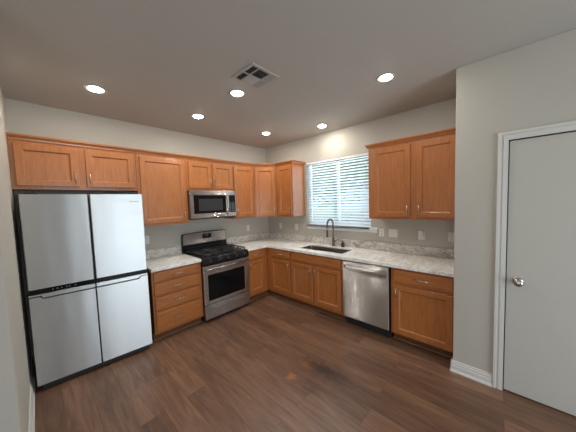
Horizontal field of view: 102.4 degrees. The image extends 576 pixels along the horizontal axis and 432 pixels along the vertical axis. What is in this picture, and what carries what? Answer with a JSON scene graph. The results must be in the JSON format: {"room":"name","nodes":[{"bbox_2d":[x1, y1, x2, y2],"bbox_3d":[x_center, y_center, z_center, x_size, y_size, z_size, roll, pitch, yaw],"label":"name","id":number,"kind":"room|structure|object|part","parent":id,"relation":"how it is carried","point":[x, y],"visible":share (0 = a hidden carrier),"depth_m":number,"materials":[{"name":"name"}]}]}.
{"room":"kitchen","nodes":[
{"label":"kitchen","id":0,"kind":"room"},
{"bbox_2d":[0,86,30,431],"bbox_3d":[-3.011,0.302,0.855,1.660,2.744,2.575,1,5,43],"label":"wall","id":1,"kind":"structure","parent":0,"point":[15,351],"depth_m":1.47,"materials":[{"name":"beige paint"}]},
{"bbox_2d":[28,356,34,431],"bbox_3d":[-2.093,1.530,1.891,1.633,0.108,0.022,1,5,43],"label":"baseboard","id":2,"kind":"structure","parent":1,"relation":"attached to","point":[32,376],"depth_m":1.93,"materials":[{"name":"grey paint"}]},
{"bbox_2d":[4,98,268,362],"bbox_3d":[-1.606,0.082,3.696,0.120,2.744,3.565,1,5,43],"label":"wall","id":3,"kind":"structure","parent":0,"point":[26,118],"depth_m":3.11,"materials":[{"name":"beige paint"}]},
{"bbox_2d":[7,138,136,191],"bbox_3d":[-2.297,-0.515,2.555,0.378,0.460,0.989,1,5,43],"label":"upper cabinet","id":4,"kind":"object","parent":3,"relation":"attached to","point":[34,166],"visible":1,"depth_m":2.38,"materials":[{"name":"brown wood"}]},
{"bbox_3d":[-2.359,-0.494,2.275,0.020,0.392,0.434,1,5,43],"label":"door","id":5,"kind":"part","parent":4,"relation":"part of","materials":[{"name":"brown wood"}]},
{"bbox_3d":[-2.022,-0.527,2.640,0.020,0.392,0.442,1,5,43],"label":"door","id":6,"kind":"part","parent":4,"relation":"part of","materials":[{"name":"brown wood"}]},
{"bbox_2d":[145,236,148,243],"bbox_3d":[-1.972,0.324,3.207,0.008,0.114,0.070,1,5,43],"label":"wall outlet","id":7,"kind":"object","parent":3,"relation":"attached to","point":[146,237],"visible":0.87,"depth_m":3.21,"materials":[{"name":"white plastic"}]},
{"bbox_2d":[131,153,188,226],"bbox_3d":[-1.748,-0.345,3.158,0.378,0.910,0.608,1,5,43],"label":"upper cabinet","id":8,"kind":"object","parent":3,"relation":"attached to","point":[161,180],"visible":0.92,"depth_m":3.04,"materials":[{"name":"brown wood"}]},
{"bbox_2d":[146,246,181,258],"bbox_3d":[-1.857,0.521,3.328,0.020,0.116,0.612,1,5,43],"label":"backsplash","id":9,"kind":"structure","parent":3,"relation":"attached to","point":[150,254],"depth_m":3.36,"materials":[{"name":"stone"}]},
{"bbox_2d":[185,159,232,190],"bbox_3d":[-1.291,-0.623,3.648,0.378,0.444,0.760,1,5,43],"label":"upper cabinet","id":10,"kind":"object","parent":3,"relation":"attached to","point":[200,175],"visible":0.94,"depth_m":3.50,"materials":[{"name":"brown wood"}]},
{"bbox_3d":[-1.307,-0.606,3.417,0.020,0.376,0.352,1,5,43],"label":"door","id":11,"kind":"part","parent":10,"relation":"part of","materials":[{"name":"brown wood"}]},
{"bbox_2d":[187,190,235,219],"bbox_3d":[-1.252,-0.190,3.651,0.445,0.422,0.758,1,5,43],"label":"microwave","id":12,"kind":"object","parent":10,"relation":"attached to","point":[202,204],"visible":0.96,"depth_m":3.48,"materials":[{"name":"silver metal"}]},
{"bbox_3d":[-1.191,-0.158,3.497,0.045,0.338,0.610,1,5,43],"label":"door","id":13,"kind":"part","parent":12,"relation":"part of","materials":[{"name":"silver metal"}]},
{"bbox_3d":[-0.934,-0.183,3.776,0.045,0.338,0.146,1,5,43],"label":"control panel","id":14,"kind":"part","parent":12,"relation":"part of","materials":[{"name":"black glass"}]},
{"bbox_3d":[-1.054,-0.631,3.692,0.020,0.376,0.352,1,5,43],"label":"door","id":15,"kind":"part","parent":10,"relation":"part of","materials":[{"name":"brown wood"}]},
{"bbox_2d":[224,164,254,218],"bbox_3d":[-0.875,-0.431,4.106,0.378,0.910,0.444,1,5,43],"label":"upper cabinet","id":16,"kind":"object","parent":3,"relation":"attached to","point":[242,176],"visible":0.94,"depth_m":4.00,"materials":[{"name":"brown wood"}]},
{"bbox_3d":[-0.767,-0.427,4.009,0.020,0.842,0.408,1,5,43],"label":"door","id":17,"kind":"part","parent":16,"relation":"part of","materials":[{"name":"brown wood"}]},
{"bbox_2d":[226,232,268,243],"bbox_3d":[-0.780,0.415,4.499,0.020,0.116,1.030,1,5,43],"label":"backsplash","id":18,"kind":"structure","parent":3,"relation":"attached to","point":[233,240],"depth_m":4.46,"materials":[{"name":"stone"}]},
{"bbox_2d":[253,166,276,216],"bbox_3d":[-0.433,-0.465,4.415,0.611,0.910,0.607,1,5,43],"label":"upper cabinet","id":19,"kind":"object","parent":3,"relation":"attached to","point":[265,192],"visible":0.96,"depth_m":4.18,"materials":[{"name":"brown wood"}]},
{"bbox_2d":[0,0,575,148],"bbox_3d":[-0.081,-1.196,0.353,6.840,0.120,6.240,1,5,43],"label":"ceiling","id":20,"kind":"structure","parent":0,"point":[159,63],"depth_m":1.73,"materials":[{"name":"grey paint"}]},
{"bbox_2d":[82,84,107,93],"bbox_3d":[-1.809,-1.187,2.167,0.182,0.009,0.182,1,5,43],"label":"recessed light","id":21,"kind":"object","parent":20,"relation":"in","point":[92,88],"visible":1,"depth_m":2.15,"materials":[{"name":"grey"}]},
{"bbox_2d":[88,86,101,91],"bbox_3d":[-1.809,-1.187,2.167,0.106,0.009,0.106,1,5,43],"label":"diffuser","id":22,"kind":"object","parent":21,"relation":"attached to","point":[90,88],"depth_m":2.15,"materials":[{"name":"white plastic"}]},
{"bbox_2d":[190,114,205,118],"bbox_3d":[-1.141,-1.255,2.911,0.182,0.009,0.182,1,5,43],"label":"recessed light","id":23,"kind":"object","parent":20,"relation":"in","point":[196,116],"visible":1,"depth_m":2.90,"materials":[{"name":"grey plastic"}]},
{"bbox_2d":[228,89,245,97],"bbox_3d":[-0.521,-1.239,2.339,0.182,0.009,0.182,1,5,43],"label":"recessed light","id":24,"kind":"object","parent":20,"relation":"in","point":[237,93],"visible":1,"depth_m":2.32,"materials":[{"name":"grey plastic"}]},
{"bbox_2d":[232,91,241,95],"bbox_3d":[-0.521,-1.239,2.339,0.106,0.009,0.106,1,5,43],"label":"diffuser","id":25,"kind":"object","parent":24,"relation":"attached to","point":[234,93],"depth_m":2.32,"materials":[{"name":"white plastic"}]},
{"bbox_2d":[231,62,279,89],"bbox_3d":[-0.295,-1.227,2.041,0.304,0.011,0.304,1,5,43],"label":"ceiling vent","id":26,"kind":"object","parent":20,"relation":"in","point":[253,75],"visible":1,"depth_m":2.03,"materials":[{"name":"grey metal"}]},
{"bbox_2d":[260,132,271,134],"bbox_3d":[-0.365,-1.329,3.718,0.182,0.009,0.182,1,5,43],"label":"recessed light","id":27,"kind":"object","parent":20,"relation":"in","point":[262,133],"visible":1,"depth_m":3.70,"materials":[{"name":"grey plastic"}]},
{"bbox_2d":[316,124,327,127],"bbox_3d":[0.494,-1.340,3.439,0.182,0.009,0.182,1,5,43],"label":"recessed light","id":28,"kind":"object","parent":20,"relation":"in","point":[319,125],"visible":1,"depth_m":3.43,"materials":[{"name":"grey"}]},
{"bbox_2d":[375,72,396,82],"bbox_3d":[0.890,-1.272,2.128,0.182,0.009,0.182,1,5,43],"label":"recessed light","id":29,"kind":"object","parent":20,"relation":"in","point":[385,77],"visible":1,"depth_m":2.11,"materials":[{"name":"grey plastic"}]},
{"bbox_2d":[380,75,391,80],"bbox_3d":[0.890,-1.272,2.128,0.106,0.009,0.106,1,5,43],"label":"diffuser","id":30,"kind":"object","parent":29,"relation":"attached to","point":[383,77],"depth_m":2.12,"materials":[{"name":"white plastic"}]},
{"bbox_2d":[35,288,575,431],"bbox_3d":[0.011,1.661,0.530,6.840,0.120,6.240,1,5,43],"label":"floor","id":31,"kind":"structure","parent":0,"point":[269,363],"depth_m":2.05,"materials":[{"name":"wood"}]},
{"bbox_2d":[18,192,151,388],"bbox_3d":[-2.117,0.648,2.519,0.903,1.789,0.564,-5,5,-42],"label":"fridge","id":32,"kind":"object","parent":31,"relation":"on","point":[85,255],"visible":1,"depth_m":2.25,"materials":[{"name":"grey metal"}]},
{"bbox_3d":[-2.132,0.214,2.154,0.446,0.839,0.058,-5,5,-42],"label":"door","id":33,"kind":"part","parent":32,"relation":"part of","materials":[{"name":"silver metal"}]},
{"bbox_3d":[-2.113,0.698,2.180,0.446,0.036,0.056,-5,5,-42],"label":"handle","id":34,"kind":"part","parent":32,"relation":"part of","materials":[{"name":"silver metal"}]},
{"bbox_3d":[-2.103,1.103,2.209,0.446,0.802,0.058,-5,5,-42],"label":"door","id":35,"kind":"part","parent":32,"relation":"part of","materials":[{"name":"silver metal"}]},
{"bbox_3d":[-1.795,0.185,2.461,0.446,0.839,0.058,-5,5,-42],"label":"door","id":36,"kind":"part","parent":32,"relation":"part of","materials":[{"name":"silver metal"}]},
{"bbox_3d":[-1.776,0.668,2.487,0.446,0.036,0.056,-5,5,-42],"label":"handle","id":37,"kind":"part","parent":32,"relation":"part of","materials":[{"name":"silver metal"}]},
{"bbox_3d":[-1.766,1.073,2.516,0.446,0.802,0.058,-5,5,-42],"label":"door","id":38,"kind":"part","parent":32,"relation":"part of","materials":[{"name":"silver metal"}]},
{"bbox_2d":[147,262,203,340],"bbox_3d":[-1.598,1.056,3.148,0.663,0.865,0.608,1,5,43],"label":"base cabinet","id":39,"kind":"object","parent":31,"relation":"on","point":[175,294],"visible":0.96,"depth_m":2.90,"materials":[{"name":"brown wood"}]},
{"bbox_2d":[146,253,201,272],"bbox_3d":[-1.623,0.605,3.122,0.647,0.038,0.614,1,5,43],"label":"countertop","id":40,"kind":"structure","parent":39,"relation":"on","point":[176,260],"depth_m":3.03,"materials":[{"name":"stone"}]},
{"bbox_3d":[-1.401,0.702,2.926,0.022,0.112,0.558,1,5,43],"label":"drawer","id":41,"kind":"part","parent":39,"relation":"part of","materials":[{"name":"brown wood"}]},
{"bbox_3d":[-1.397,0.852,2.936,0.022,0.148,0.558,1,5,43],"label":"drawer","id":42,"kind":"part","parent":39,"relation":"part of","materials":[{"name":"brown wood"}]},
{"bbox_3d":[-1.432,1.486,3.035,0.010,0.011,0.608,1,5,43],"label":"floor trim","id":43,"kind":"part","parent":39,"relation":"part of","materials":[{"name":"brown wood"}]},
{"bbox_3d":[-1.391,1.027,2.946,0.022,0.160,0.558,1,5,43],"label":"drawer","id":44,"kind":"part","parent":39,"relation":"part of","materials":[{"name":"brown wood"}]},
{"bbox_3d":[-1.384,1.247,2.960,0.022,0.236,0.558,1,5,43],"label":"drawer","id":45,"kind":"part","parent":39,"relation":"part of","materials":[{"name":"brown wood"}]},
{"bbox_2d":[181,229,249,320],"bbox_3d":[-1.113,0.842,3.617,0.715,1.204,0.762,1,5,43],"label":"range","id":46,"kind":"object","parent":31,"relation":"on","point":[224,269],"visible":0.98,"depth_m":3.46,"materials":[{"name":"silver metal"}]},
{"bbox_2d":[185,246,245,258],"bbox_3d":[-1.117,0.547,3.594,0.555,0.020,0.752,1,5,43],"label":"cooktop","id":47,"kind":"object","parent":46,"relation":"in","point":[239,251],"depth_m":3.42,"materials":[{"name":"black metal"}]},
{"bbox_3d":[-0.909,0.597,3.407,0.064,0.108,0.756,1,5,43],"label":"panel","id":48,"kind":"part","parent":46,"relation":"part of","materials":[{"name":"metal"}]},
{"bbox_3d":[-0.905,0.928,3.434,0.040,0.542,0.754,1,5,43],"label":"oven door","id":49,"kind":"part","parent":46,"relation":"part of","materials":[{"name":"silver metal"}]},
{"bbox_3d":[-0.893,1.306,3.458,0.040,0.195,0.754,1,5,43],"label":"storage drawer","id":50,"kind":"part","parent":46,"relation":"part of","materials":[{"name":"silver metal"}]},
{"bbox_3d":[-0.877,0.699,3.387,0.060,0.025,0.702,1,5,43],"label":"handle","id":51,"kind":"part","parent":46,"relation":"part of","materials":[{"name":"silver metal"}]},
{"bbox_3d":[-0.872,1.263,3.434,0.022,0.027,0.542,1,5,43],"label":"handle","id":52,"kind":"part","parent":46,"relation":"part of","materials":[{"name":"silver metal"}]},
{"bbox_2d":[248,247,267,300],"bbox_3d":[-0.703,0.967,4.120,0.663,0.865,0.507,1,5,43],"label":"base cabinet","id":53,"kind":"object","parent":31,"relation":"on","point":[258,271],"visible":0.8,"depth_m":3.91,"materials":[{"name":"brown wood"}]},
{"bbox_3d":[-0.546,0.627,3.856,0.022,0.136,0.326,1,5,43],"label":"drawer","id":54,"kind":"part","parent":53,"relation":"part of","materials":[{"name":"brown wood"}]},
{"bbox_3d":[-0.535,0.987,3.878,0.020,0.546,0.326,1,5,43],"label":"door","id":55,"kind":"part","parent":53,"relation":"part of","materials":[{"name":"brown wood"}]},
{"bbox_2d":[267,247,295,301],"bbox_3d":[0.000,0.946,4.107,0.633,0.865,0.663,1,5,43],"label":"base cabinet","id":56,"kind":"object","parent":31,"relation":"on","point":[279,261],"visible":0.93,"depth_m":3.86,"materials":[{"name":"brown wood"}]},
{"bbox_3d":[-0.146,0.611,3.818,0.438,0.124,0.022,1,5,43],"label":"drawer","id":57,"kind":"part","parent":56,"relation":"part of","materials":[{"name":"brown wood"}]},
{"bbox_3d":[-0.134,0.977,3.842,0.438,0.546,0.020,1,5,43],"label":"door","id":58,"kind":"part","parent":56,"relation":"part of","materials":[{"name":"brown wood"}]},
{"bbox_2d":[291,251,345,319],"bbox_3d":[0.570,0.960,3.583,0.910,0.865,0.663,1,5,43],"label":"base cabinet","id":59,"kind":"object","parent":31,"relation":"on","point":[317,281],"visible":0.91,"depth_m":3.32,"materials":[{"name":"brown wood"}]},
{"bbox_3d":[0.200,0.989,3.535,0.414,0.549,0.020,1,5,43],"label":"door","id":60,"kind":"part","parent":59,"relation":"part of","materials":[{"name":"brown wood"}]},
{"bbox_3d":[0.444,1.399,3.458,0.910,0.011,0.010,1,5,43],"label":"floor trim","id":61,"kind":"part","parent":59,"relation":"part of","materials":[{"name":"brown wood"}]},
{"bbox_3d":[0.537,0.997,3.226,0.424,0.549,0.020,1,5,43],"label":"door","id":62,"kind":"part","parent":59,"relation":"part of","materials":[{"name":"brown wood"}]},
{"bbox_2d":[225,237,453,276],"bbox_3d":[0.437,0.521,3.402,3.299,0.038,1.053,1,5,43],"label":"countertop","id":63,"kind":"structure","parent":59,"relation":"on","point":[413,262],"depth_m":2.99,"materials":[{"name":"stone"}]},
{"bbox_2d":[303,245,350,253],"bbox_3d":[0.559,0.619,3.564,0.773,0.227,0.333,1,5,43],"label":"sink","id":64,"kind":"object","parent":63,"relation":"in","point":[334,250],"visible":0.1,"depth_m":3.72,"materials":[{"name":"silver metal"}]},
{"bbox_2d":[326,219,338,245],"bbox_3d":[0.686,0.254,3.633,0.136,0.451,0.219,1,5,43],"label":"faucet","id":65,"kind":"object","parent":63,"relation":"on","point":[328,220],"visible":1,"depth_m":3.69,"materials":[{"name":"silver"}]},
{"bbox_2d":[342,260,393,337],"bbox_3d":[1.122,0.979,3.056,0.594,0.857,0.659,1,5,43],"label":"dishwasher","id":66,"kind":"object","parent":31,"relation":"on","point":[366,287],"visible":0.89,"depth_m":2.81,"materials":[{"name":"silver metal"}]},
{"bbox_3d":[0.903,0.643,2.809,0.542,0.048,0.047,1,5,43],"label":"handle","id":67,"kind":"part","parent":66,"relation":"part of","materials":[{"name":"silver metal"}]},
{"bbox_3d":[1.164,1.348,3.111,0.590,0.104,0.510,1,5,43],"label":"toe panel","id":68,"kind":"part","parent":66,"relation":"part of","materials":[{"name":"black plastic"}]},
{"bbox_2d":[390,267,390,317],"bbox_3d":[1.153,0.921,3.089,0.594,0.748,0.560,1,5,43],"label":"tub","id":69,"kind":"object","parent":66,"relation":"in","point":[390,267],"depth_m":2.68,"materials":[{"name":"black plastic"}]},
{"bbox_2d":[391,267,453,357],"bbox_3d":[1.578,0.985,2.658,0.592,0.865,0.663,1,5,43],"label":"base cabinet","id":70,"kind":"object","parent":31,"relation":"on","point":[422,303],"visible":0.8,"depth_m":2.43,"materials":[{"name":"brown wood"}]},
{"bbox_3d":[1.452,1.424,2.532,0.592,0.011,0.010,1,5,43],"label":"floor trim","id":71,"kind":"part","parent":70,"relation":"part of","materials":[{"name":"brown wood"}]},
{"bbox_3d":[1.382,0.663,2.416,0.552,0.139,0.022,1,5,43],"label":"drawer","id":72,"kind":"part","parent":70,"relation":"part of","materials":[{"name":"brown wood"}]},
{"bbox_2d":[266,98,509,341],"bbox_3d":[2.033,0.027,2.688,6.600,2.744,0.120,1,5,43],"label":"wall","id":73,"kind":"structure","parent":0,"point":[352,140],"depth_m":3.30,"materials":[{"name":"beige paint"}]},
{"bbox_2d":[276,163,304,216],"bbox_3d":[0.012,-0.463,4.161,0.390,0.910,0.378,1,5,43],"label":"upper cabinet","id":74,"kind":"object","parent":73,"relation":"attached to","point":[290,189],"visible":1,"depth_m":4.04,"materials":[{"name":"brown wood"}]},
{"bbox_2d":[6,132,304,166],"bbox_3d":[-1.276,-0.847,3.317,3.492,0.046,0.641,-4,4,-35],"label":"crown molding","id":75,"kind":"structure","parent":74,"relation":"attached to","point":[9,135],"depth_m":2.73,"materials":[{"name":"brown wood"}]},
{"bbox_3d":[-0.072,-0.455,4.070,0.390,0.910,0.018,1,5,43],"label":"frame","id":76,"kind":"part","parent":74,"relation":"part of","materials":[{"name":"brown wood"}]},
{"bbox_3d":[-0.071,-0.451,4.041,0.312,0.842,0.020,1,5,43],"label":"door","id":77,"kind":"part","parent":74,"relation":"part of","materials":[{"name":"brown wood"}]},
{"bbox_2d":[305,157,378,232],"bbox_3d":[0.814,-0.359,3.734,1.299,1.157,0.170,1,5,43],"label":"window","id":78,"kind":"structure","parent":73,"relation":"in","point":[342,228],"depth_m":3.77,"materials":[{"name":"white plastic"}]},
{"bbox_2d":[307,153,370,226],"bbox_3d":[0.771,-0.396,3.764,1.148,1.082,0.067,1,5,43],"label":"window blind","id":79,"kind":"object","parent":78,"relation":"attached to","point":[359,219],"visible":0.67,"depth_m":3.71,"materials":[{"name":"white plastic"}]},
{"bbox_3d":[0.817,0.184,3.753,1.299,0.072,0.129,1,5,43],"label":"sill","id":80,"kind":"part","parent":78,"relation":"part of","materials":[{"name":"white plastic"}]},
{"bbox_2d":[268,232,453,258],"bbox_3d":[0.782,0.409,3.777,3.296,0.116,0.020,1,5,43],"label":"backsplash","id":81,"kind":"structure","parent":73,"relation":"attached to","point":[392,247],"depth_m":3.32,"materials":[{"name":"stone"}]},
{"bbox_2d":[379,228,383,236],"bbox_3d":[1.312,0.226,3.281,0.070,0.114,0.008,1,5,43],"label":"wall outlet","id":82,"kind":"object","parent":73,"relation":"attached to","point":[381,231],"visible":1,"depth_m":3.28,"materials":[{"name":"white plastic"}]},
{"bbox_2d":[389,229,397,237],"bbox_3d":[1.429,0.229,3.174,0.117,0.114,0.009,1,5,43],"label":"wall switch","id":83,"kind":"object","parent":73,"relation":"attached to","point":[392,232],"visible":1,"depth_m":3.17,"materials":[{"name":"white plastic"}]},
{"bbox_2d":[368,133,455,220],"bbox_3d":[1.491,-0.427,2.803,0.964,0.910,0.378,1,5,43],"label":"upper cabinet","id":84,"kind":"object","parent":73,"relation":"attached to","point":[415,179],"visible":0.9,"depth_m":2.65,"materials":[{"name":"brown wood"}]},
{"bbox_3d":[1.247,-0.418,2.831,0.434,0.842,0.020,1,5,43],"label":"door","id":85,"kind":"part","parent":84,"relation":"part of","materials":[{"name":"brown wood"}]},
{"bbox_2d":[365,127,455,148],"bbox_3d":[1.470,-0.902,2.792,1.001,0.046,0.356,1,5,43],"label":"crown molding","id":86,"kind":"structure","parent":84,"relation":"on","point":[450,130],"depth_m":2.62,"materials":[{"name":"brown wood"}]},
{"bbox_3d":[1.594,-0.410,2.513,0.379,0.842,0.020,1,5,43],"label":"door","id":87,"kind":"part","parent":84,"relation":"part of","materials":[{"name":"brown wood"}]},
{"bbox_2d":[418,231,424,239],"bbox_3d":[1.684,0.237,2.941,0.076,0.114,0.008,1,5,43],"label":"wall outlet","id":88,"kind":"object","parent":73,"relation":"attached to","point":[419,236],"visible":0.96,"depth_m":2.95,"materials":[{"name":"white plastic"}]},
{"bbox_2d":[448,232,453,241],"bbox_3d":[1.934,0.239,2.712,0.117,0.114,0.005,1,5,43],"label":"wall plate","id":89,"kind":"object","parent":73,"relation":"attached to","point":[450,234],"visible":0.44,"depth_m":2.73,"materials":[{"name":"beige plastic"}]},
{"bbox_2d":[453,28,575,373],"bbox_3d":[2.747,0.107,1.023,3.293,2.744,0.110,1,5,43],"label":"wall","id":90,"kind":"structure","parent":0,"point":[531,85],"depth_m":1.94,"materials":[{"name":"beige paint"}]},
{"bbox_2d":[449,358,491,386],"bbox_3d":[1.659,1.396,2.119,0.301,0.108,0.120,1,5,43],"label":"baseboard","id":91,"kind":"structure","parent":90,"relation":"attached to","point":[470,372],"depth_m":2.07,"materials":[{"name":"grey paint"}]},
{"bbox_2d":[492,120,575,415],"bbox_3d":[2.052,0.402,1.633,0.893,2.126,0.172,1,5,43],"label":"door","id":92,"kind":"structure","parent":90,"relation":"in","point":[537,355],"depth_m":1.77,"materials":[{"name":"grey paint"}]},
{"bbox_3d":[1.796,0.517,1.814,0.066,0.066,0.076,1,5,43],"label":"knob","id":93,"kind":"part","parent":92,"relation":"part of","materials":[{"name":"silver metal"}]},
{"label":"outside","id":94,"kind":"structure","parent":0,"visible":0},
{"bbox_2d":[313,212,368,220],"bbox_3d":[15.408,0.346,17.704,58.000,0.100,39.800,1,5,43],"label":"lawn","id":95,"kind":"structure","parent":94,"point":[347,212],"depth_m":31.75,"materials":[{"name":"green plant"}]},
{"bbox_2d":[312,157,368,220],"bbox_3d":[2.279,-1.728,11.058,4.235,5.714,3.944,1,5,43],"label":"tree","id":96,"kind":"object","parent":95,"relation":"on","point":[364,157],"visible":0.2,"depth_m":10.39,"materials":[{"name":"green plant"}]},
{"bbox_2d":[345,212,370,221],"bbox_3d":[3.155,0.459,10.301,1.384,1.394,1.307,1,5,43],"label":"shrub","id":97,"kind":"object","parent":95,"relation":"on","point":[355,212],"visible":0.03,"depth_m":10.24,"materials":[{"name":"green plant"}]}
]}

